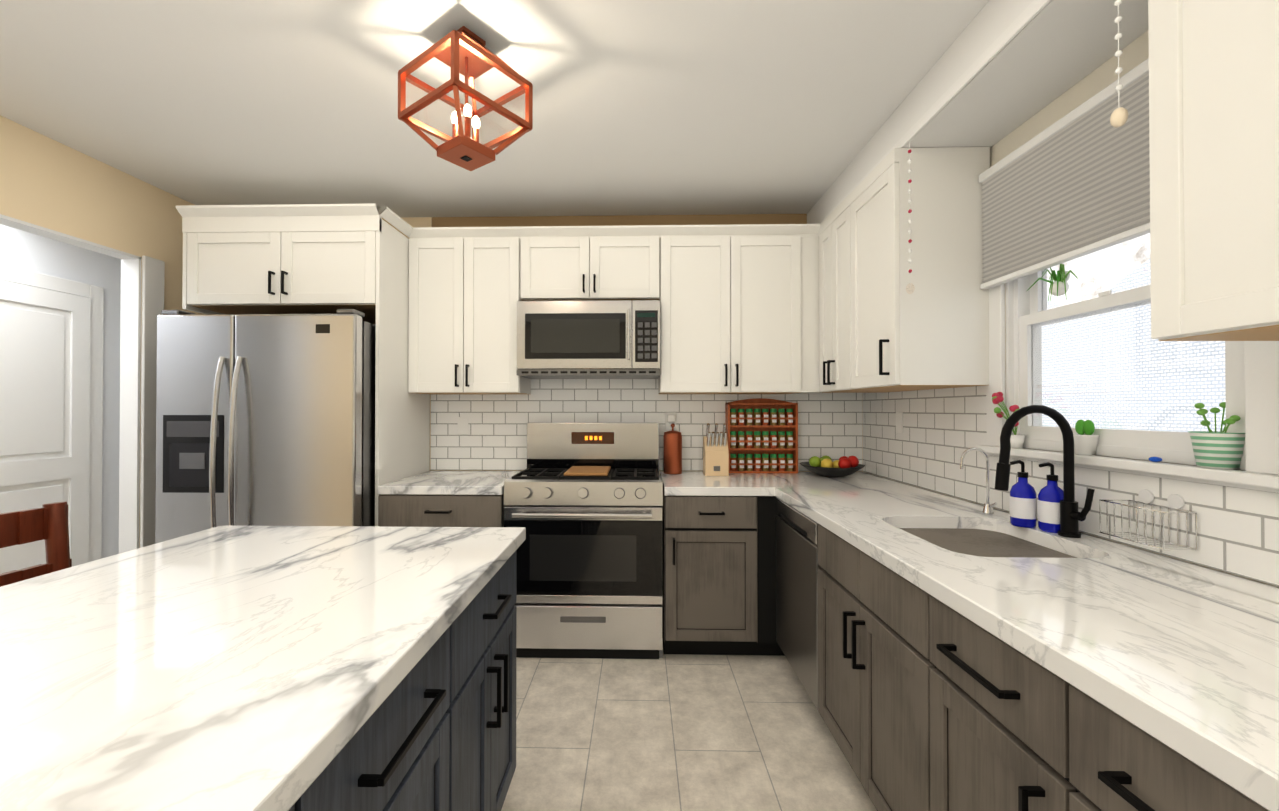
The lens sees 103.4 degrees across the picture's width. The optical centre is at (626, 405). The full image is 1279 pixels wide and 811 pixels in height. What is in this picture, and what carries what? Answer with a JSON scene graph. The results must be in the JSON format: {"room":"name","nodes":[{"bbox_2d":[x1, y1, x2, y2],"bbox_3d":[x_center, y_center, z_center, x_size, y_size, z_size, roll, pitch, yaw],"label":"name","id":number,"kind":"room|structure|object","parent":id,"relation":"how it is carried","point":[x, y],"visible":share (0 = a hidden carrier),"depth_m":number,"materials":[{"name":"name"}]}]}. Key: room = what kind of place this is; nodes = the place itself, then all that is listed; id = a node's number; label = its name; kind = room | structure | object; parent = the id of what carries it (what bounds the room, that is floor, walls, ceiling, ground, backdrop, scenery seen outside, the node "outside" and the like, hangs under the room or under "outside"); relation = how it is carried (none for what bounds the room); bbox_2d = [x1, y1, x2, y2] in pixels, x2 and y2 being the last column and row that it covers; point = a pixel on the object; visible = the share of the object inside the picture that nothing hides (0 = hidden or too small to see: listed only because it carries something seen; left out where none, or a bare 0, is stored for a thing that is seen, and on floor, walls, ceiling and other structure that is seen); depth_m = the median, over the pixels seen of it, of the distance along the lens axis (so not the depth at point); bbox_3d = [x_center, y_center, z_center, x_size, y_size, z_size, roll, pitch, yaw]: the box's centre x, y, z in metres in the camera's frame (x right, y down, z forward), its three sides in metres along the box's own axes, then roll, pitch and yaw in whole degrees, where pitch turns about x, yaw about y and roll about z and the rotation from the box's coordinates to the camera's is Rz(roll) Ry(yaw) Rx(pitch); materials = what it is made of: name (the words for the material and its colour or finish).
{"room":"kitchen","nodes":[
{"label":"kitchen","id":0,"kind":"room"},
{"bbox_2d":[0,224,120,557],"bbox_3d":[-3.770,0.029,1.431,0.120,2.600,6.100,0,0,1],"label":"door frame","id":1,"kind":"structure","parent":0,"point":[24,250],"depth_m":3.50,"materials":[{"name":"white wood"}]},
{"bbox_2d":[0,264,103,573],"bbox_3d":[-3.599,0.263,3.423,0.121,2.165,1.885,0,0,1],"label":"door","id":2,"kind":"structure","parent":1,"relation":"attached to","point":[51,382],"depth_m":3.19,"materials":[{"name":"white wood"}]},
{"bbox_2d":[0,115,202,547],"bbox_3d":[-2.800,0.029,1.407,0.100,2.600,5.900,0,0,1],"label":"wall","id":3,"kind":"structure","parent":0,"point":[49,183],"depth_m":2.56,"materials":[{"name":"beige paint"}]},
{"bbox_2d":[0,214,164,553],"bbox_3d":[-2.788,0.188,1.885,0.140,2.290,2.100,0,0,1],"label":"trim","id":4,"kind":"structure","parent":3,"relation":"attached to","point":[138,358],"depth_m":2.81,"materials":[{"name":"white wood"}]},
{"bbox_2d":[0,0,988,217],"bbox_3d":[-1.310,-1.321,1.431,6.000,0.100,6.200,0,0,1],"label":"ceiling","id":5,"kind":"structure","parent":0,"point":[679,107],"depth_m":2.05,"materials":[{"name":"white paint"}]},
{"bbox_2d":[398,26,532,170],"bbox_3d":[-0.554,-1.059,1.745,0.321,0.416,0.321,0,-1,36],"label":"pendant lantern","id":6,"kind":"object","parent":5,"relation":"hanging from","point":[465,52],"visible":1,"depth_m":1.71,"materials":[{"name":"orange metal"}]},
{"bbox_2d":[807,0,1148,223],"bbox_3d":[1.289,-1.176,0.836,0.370,0.197,4.923,0,0,1],"label":"soffit","id":7,"kind":"structure","parent":5,"relation":"attached to","point":[999,70],"depth_m":1.68,"materials":[{"name":"white paint"}]},
{"bbox_2d":[906,139,914,293],"bbox_3d":[1.131,-0.755,2.015,0.030,0.622,0.032,0,0,1],"label":"bead","id":8,"kind":"object","parent":7,"relation":"hanging from","point":[909,151],"depth_m":2.01,"materials":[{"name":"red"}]},
{"bbox_2d":[1110,0,1127,127],"bbox_3d":[1.150,-0.862,1.181,0.030,0.422,0.032,0,0,1],"label":"pull chain","id":9,"kind":"object","parent":7,"relation":"hanging from","point":[1119,117],"depth_m":1.18,"materials":[{"name":"white"}]},
{"bbox_2d":[382,217,862,471],"bbox_3d":[-0.575,0.045,3.397,4.470,2.600,0.120,0,0,1],"label":"wall","id":10,"kind":"structure","parent":0,"point":[419,221],"depth_m":3.37,"materials":[{"name":"beige paint"}]},
{"bbox_2d":[182,212,407,327],"bbox_3d":[-1.862,-0.772,3.035,1.056,0.462,0.656,0,0,1],"label":"upper cabinet","id":11,"kind":"object","parent":10,"relation":"attached to","point":[317,262],"depth_m":2.72,"materials":[{"name":"white wood"}]},
{"bbox_2d":[404,228,530,395],"bbox_3d":[-0.973,-0.561,3.178,0.671,0.971,0.322,0,0,1],"label":"upper cabinet","id":12,"kind":"object","parent":10,"relation":"attached to","point":[462,285],"depth_m":3.02,"materials":[{"name":"white wood"}]},
{"bbox_2d":[520,225,663,300],"bbox_3d":[-0.217,-0.841,3.161,0.833,0.412,0.322,0,0,1],"label":"upper cabinet","id":13,"kind":"object","parent":10,"relation":"attached to","point":[625,262],"depth_m":3.00,"materials":[{"name":"white wood"}]},
{"bbox_2d":[517,300,659,378],"bbox_3d":[-0.220,-0.393,3.103,0.838,0.434,0.432,0,0,1],"label":"microwave","id":14,"kind":"object","parent":13,"relation":"attached to","point":[611,339],"visible":1,"depth_m":2.93,"materials":[{"name":"silver metal"}]},
{"bbox_2d":[432,214,806,226],"bbox_3d":[-0.062,-1.160,3.332,2.479,0.189,0.002,0,0,1],"label":"wall","id":15,"kind":"structure","parent":10,"relation":"attached to","point":[719,219],"depth_m":3.33,"materials":[{"name":"beige paint"}]},
{"bbox_2d":[430,379,861,470],"bbox_3d":[0.114,0.076,3.315,2.831,0.703,0.008,0,0,1],"label":"wall tile","id":16,"kind":"structure","parent":10,"relation":"attached to","point":[829,425],"depth_m":3.32,"materials":[{"name":"white tile"}]},
{"bbox_2d":[457,417,467,434],"bbox_3d":[-1.084,0.134,3.338,0.072,0.116,0.006,0,0,1],"label":"electrical outlet plate","id":17,"kind":"object","parent":16,"relation":"attached to","point":[462,424],"depth_m":3.34,"materials":[{"name":"white plastic"}]},
{"bbox_2d":[665,413,675,429],"bbox_3d":[0.288,0.104,3.286,0.072,0.116,0.041,0,0,1],"label":"electrical outlet plate","id":18,"kind":"object","parent":16,"relation":"attached to","point":[670,418],"depth_m":3.30,"materials":[{"name":"white plastic"}]},
{"bbox_2d":[658,224,803,393],"bbox_3d":[0.617,-0.562,3.138,0.829,0.971,0.322,0,0,1],"label":"upper cabinet","id":19,"kind":"object","parent":10,"relation":"attached to","point":[732,306],"depth_m":2.98,"materials":[{"name":"white wood"}]},
{"bbox_2d":[501,652,876,810],"bbox_3d":[-1.310,1.379,1.409,6.000,0.100,6.200,0,0,1],"label":"floor","id":20,"kind":"structure","parent":0,"point":[676,732],"depth_m":2.02,"materials":[{"name":"tile"}]},
{"bbox_2d":[0,502,71,586],"bbox_3d":[-1.622,0.818,1.389,0.474,1.022,0.476,0,0,1],"label":"chair","id":21,"kind":"object","parent":20,"relation":"on","point":[48,523],"visible":0.25,"depth_m":1.56,"materials":[{"name":"brown wood"}]},
{"bbox_2d":[155,309,375,543],"bbox_3d":[-1.861,0.428,2.891,1.023,1.825,0.880,0,0,1],"label":"fridge","id":22,"kind":"object","parent":20,"relation":"on","point":[265,419],"visible":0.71,"depth_m":2.53,"materials":[{"name":"silver metal"}]},
{"bbox_2d":[280,538,525,810],"bbox_3d":[-0.769,0.888,0.659,0.819,0.870,2.120,0,0,1],"label":"kitchen island","id":23,"kind":"object","parent":20,"relation":"on","point":[443,738],"depth_m":1.08,"materials":[{"name":"wood"}]},
{"bbox_2d":[0,526,525,810],"bbox_3d":[-0.908,0.431,0.666,1.070,0.044,2.160,0,0,1],"label":"island countertop","id":24,"kind":"structure","parent":23,"relation":"on","point":[219,668],"depth_m":0.83,"materials":[{"name":"white stone"}]},
{"bbox_2d":[377,493,505,526],"bbox_3d":[-0.979,0.907,2.991,0.662,0.868,0.673,0,0,1],"label":"base cabinet","id":25,"kind":"object","parent":20,"relation":"on","point":[394,509],"depth_m":2.66,"materials":[{"name":"grey wood"}]},
{"bbox_2d":[377,471,521,492],"bbox_3d":[-0.979,0.450,2.993,0.662,0.046,0.680,0,0,1],"label":"countertop","id":26,"kind":"structure","parent":25,"relation":"on","point":[429,481],"depth_m":2.75,"materials":[{"name":"white stone"}]},
{"bbox_2d":[504,422,662,658],"bbox_3d":[-0.223,0.724,2.934,0.841,1.235,0.708,0,0,1],"label":"stove","id":27,"kind":"object","parent":20,"relation":"on","point":[583,502],"visible":0.96,"depth_m":2.65,"materials":[{"name":"silver metal"}]},
{"bbox_2d":[660,477,760,654],"bbox_3d":[0.445,0.907,2.956,0.482,0.868,0.673,0,0,1],"label":"base cabinet","id":28,"kind":"object","parent":20,"relation":"on","point":[712,541],"depth_m":2.63,"materials":[{"name":"grey wood"}]},
{"bbox_2d":[659,471,920,492],"bbox_3d":[0.862,0.450,2.947,1.315,0.046,0.680,0,0,1],"label":"countertop","id":29,"kind":"structure","parent":28,"relation":"on","point":[688,481],"depth_m":2.79,"materials":[{"name":"white stone"}]},
{"bbox_2d":[664,423,681,473],"bbox_3d":[0.290,0.270,3.188,0.116,0.316,0.116,0,0,1],"label":"copper canister","id":30,"kind":"object","parent":29,"relation":"on","point":[672,451],"visible":1,"depth_m":3.14,"materials":[{"name":"brown metal"}]},
{"bbox_2d":[703,423,728,475],"bbox_3d":[0.548,0.269,3.104,0.140,0.318,0.135,0,0,1],"label":"knife block","id":31,"kind":"object","parent":29,"relation":"on","point":[715,455],"visible":1,"depth_m":3.06,"materials":[{"name":"beige wood"}]},
{"bbox_2d":[725,398,797,472],"bbox_3d":[0.861,0.191,3.236,0.440,0.475,0.093,0,0,1],"label":"spice rack","id":32,"kind":"object","parent":29,"relation":"on","point":[762,435],"visible":1,"depth_m":3.21,"materials":[{"name":"brown wood"}]},
{"bbox_2d":[800,456,864,476],"bbox_3d":[1.248,0.364,3.074,0.370,0.126,0.370,0,0,1],"label":"fruit bowl","id":33,"kind":"object","parent":29,"relation":"on","point":[826,466],"visible":1,"depth_m":3.00,"materials":[{"name":"grey ceramic"}]},
{"bbox_2d":[761,493,796,655],"bbox_3d":[1.072,0.907,2.940,0.894,0.868,0.673,0,0,1],"label":"base cabinet","id":34,"kind":"object","parent":20,"relation":"on","point":[769,645],"depth_m":2.63,"materials":[{"name":"grey wood"}]},
{"bbox_2d":[775,497,821,709],"bbox_3d":[1.087,0.904,2.309,0.652,0.864,0.599,0,0,1],"label":"dishwasher","id":35,"kind":"object","parent":20,"relation":"on","point":[797,566],"visible":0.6,"depth_m":2.25,"materials":[{"name":"silver metal"}]},
{"bbox_2d":[813,517,904,810],"bbox_3d":[1.117,0.896,1.586,0.733,0.868,0.835,0,0,1],"label":"base cabinet","id":36,"kind":"object","parent":20,"relation":"on","point":[861,598],"depth_m":1.59,"materials":[{"name":"grey wood"}]},
{"bbox_2d":[905,577,1024,810],"bbox_3d":[1.103,0.891,1.029,0.733,0.868,0.524,0,0,1],"label":"base cabinet","id":37,"kind":"object","parent":20,"relation":"on","point":[979,657],"depth_m":1.13,"materials":[{"name":"grey wood"}]},
{"bbox_2d":[773,485,1278,808],"bbox_3d":[1.100,0.435,1.071,0.745,0.046,3.068,0,0,1],"label":"countertop","id":38,"kind":"structure","parent":37,"relation":"on","point":[1189,651],"depth_m":1.00,"materials":[{"name":"white stone"}]},
{"bbox_2d":[957,447,996,512],"bbox_3d":[1.366,0.290,1.954,0.123,0.255,0.070,0,0,1],"label":"faucet","id":39,"kind":"object","parent":38,"relation":"on","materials":[{"name":"silver metal"}]},
{"bbox_2d":[901,525,1084,556],"bbox_3d":[1.147,0.540,1.639,0.448,0.182,0.538,0,0,1],"label":"sink","id":40,"kind":"object","parent":38,"relation":"in","point":[967,540],"depth_m":1.70,"materials":[{"name":"grey metal"}]},
{"bbox_2d":[1009,460,1036,527],"bbox_3d":[1.373,0.303,1.751,0.079,0.228,0.075,0,0,1],"label":"soap bottle","id":41,"kind":"object","parent":38,"relation":"on","point":[1023,503],"visible":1,"depth_m":1.73,"materials":[{"name":"blue glass"}]},
{"bbox_2d":[989,405,1094,536],"bbox_3d":[1.309,0.206,1.589,0.258,0.417,0.103,0,0,1],"label":"faucet","id":42,"kind":"object","parent":38,"relation":"on","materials":[{"name":"black metal"}]},
{"bbox_2d":[1038,462,1063,532],"bbox_3d":[1.411,0.302,1.675,0.079,0.228,0.075,0,0,1],"label":"soap bottle","id":43,"kind":"object","parent":38,"relation":"on","point":[1050,495],"visible":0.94,"depth_m":1.66,"materials":[{"name":"blue glass"}]},
{"bbox_2d":[1021,649,1278,810],"bbox_3d":[1.093,0.888,0.627,0.733,0.868,0.524,0,0,1],"label":"base cabinet","id":44,"kind":"object","parent":20,"relation":"on","point":[1080,751],"depth_m":0.78,"materials":[{"name":"grey wood"}]},
{"bbox_2d":[864,30,1278,587],"bbox_3d":[1.536,0.024,0.816,0.120,2.600,4.935,0,0,1],"label":"wall","id":45,"kind":"structure","parent":0,"point":[1135,53],"depth_m":1.68,"materials":[{"name":"white paint"}]},
{"bbox_2d":[816,147,989,392],"bbox_3d":[1.313,-0.572,2.530,0.388,0.981,0.900,0,0,1],"label":"upper cabinet","id":46,"kind":"object","parent":45,"relation":"attached to","point":[832,302],"depth_m":2.08,"materials":[{"name":"white wood"}]},
{"bbox_2d":[979,58,1149,288],"bbox_3d":[1.450,-0.715,1.595,0.040,0.470,0.947,0,0,1],"label":"window shade","id":47,"kind":"object","parent":45,"relation":"attached to","point":[1073,184],"visible":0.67,"depth_m":1.63,"materials":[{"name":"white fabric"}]},
{"bbox_2d":[862,386,1278,585],"bbox_3d":[1.484,0.140,1.312,0.008,0.543,3.926,0,0,1],"label":"wall tiles","id":48,"kind":"structure","parent":45,"relation":"attached to","point":[944,429],"depth_m":1.66,"materials":[{"name":"white tile"}]},
{"bbox_2d":[896,412,902,432],"bbox_3d":[1.514,0.096,2.806,0.006,0.116,0.072,0,0,1],"label":"electrical outlet plate","id":49,"kind":"object","parent":48,"relation":"attached to","point":[899,415],"depth_m":2.80,"materials":[{"name":"white plastic"}]},
{"bbox_2d":[1099,489,1197,549],"bbox_3d":[1.438,0.307,1.399,0.088,0.137,0.184,0,0,1],"label":"wire basket","id":50,"kind":"object","parent":48,"relation":"attached to","point":[1174,501],"visible":1,"depth_m":1.38,"materials":[{"name":"silver metal"}]},
{"bbox_2d":[976,233,1278,492],"bbox_3d":[1.528,-0.364,1.602,0.155,1.130,1.040,0,0,1],"label":"window","id":51,"kind":"structure","parent":45,"relation":"attached to","point":[1251,372],"depth_m":1.56,"materials":[{"name":"white"}]},
{"bbox_2d":[992,392,1024,447],"bbox_3d":[1.474,0.053,1.941,0.100,0.218,0.149,0,0,1],"label":"plant pot","id":52,"kind":"object","parent":51,"relation":"on","point":[1016,440],"visible":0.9,"depth_m":1.93,"materials":[{"name":"white ceramic"}]},
{"bbox_2d":[1027,264,1077,300],"bbox_3d":[1.497,-0.424,1.744,0.063,0.143,0.216,0,0,1],"label":"air plant","id":53,"kind":"object","parent":51,"relation":"hanging from","point":[1059,285],"visible":0.96,"depth_m":1.74,"materials":[{"name":"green plant"}]},
{"bbox_2d":[1073,420,1098,454],"bbox_3d":[1.497,0.103,1.649,0.072,0.114,0.071,0,0,1],"label":"pot","id":54,"kind":"object","parent":51,"relation":"on","point":[1085,441],"visible":0.98,"depth_m":1.63,"materials":[{"name":"white ceramic"}]},
{"bbox_2d":[1148,457,1161,461],"bbox_3d":[1.471,0.150,1.404,0.027,0.015,0.028,0,0,1],"label":"trinket","id":55,"kind":"object","parent":51,"relation":"on","point":[1155,459],"visible":1,"depth_m":1.40,"materials":[{"name":"blue"}]},
{"bbox_2d":[1188,402,1244,468],"bbox_3d":[1.493,0.074,1.275,0.102,0.166,0.108,0,0,1],"label":"striped pot","id":56,"kind":"object","parent":51,"relation":"on","point":[1220,449],"visible":0.94,"depth_m":1.25,"materials":[{"name":"green"}]},
{"bbox_2d":[1148,0,1278,340],"bbox_3d":[1.307,-0.610,0.882,0.318,0.930,0.466,0,0,1],"label":"upper cabinet","id":57,"kind":"object","parent":45,"relation":"attached to","point":[1214,64],"depth_m":1.00,"materials":[{"name":"white wood"}]},
{"label":"outside","id":58,"kind":"structure","parent":0,"visible":0},
{"bbox_2d":[1042,234,1225,431],"bbox_3d":[3.416,-1.163,2.412,0.001,7.000,11.000,0,0,1],"label":"window glass","id":59,"kind":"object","parent":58,"point":[1067,366],"depth_m":3.50,"materials":[{"name":"clear glass"}]}
]}

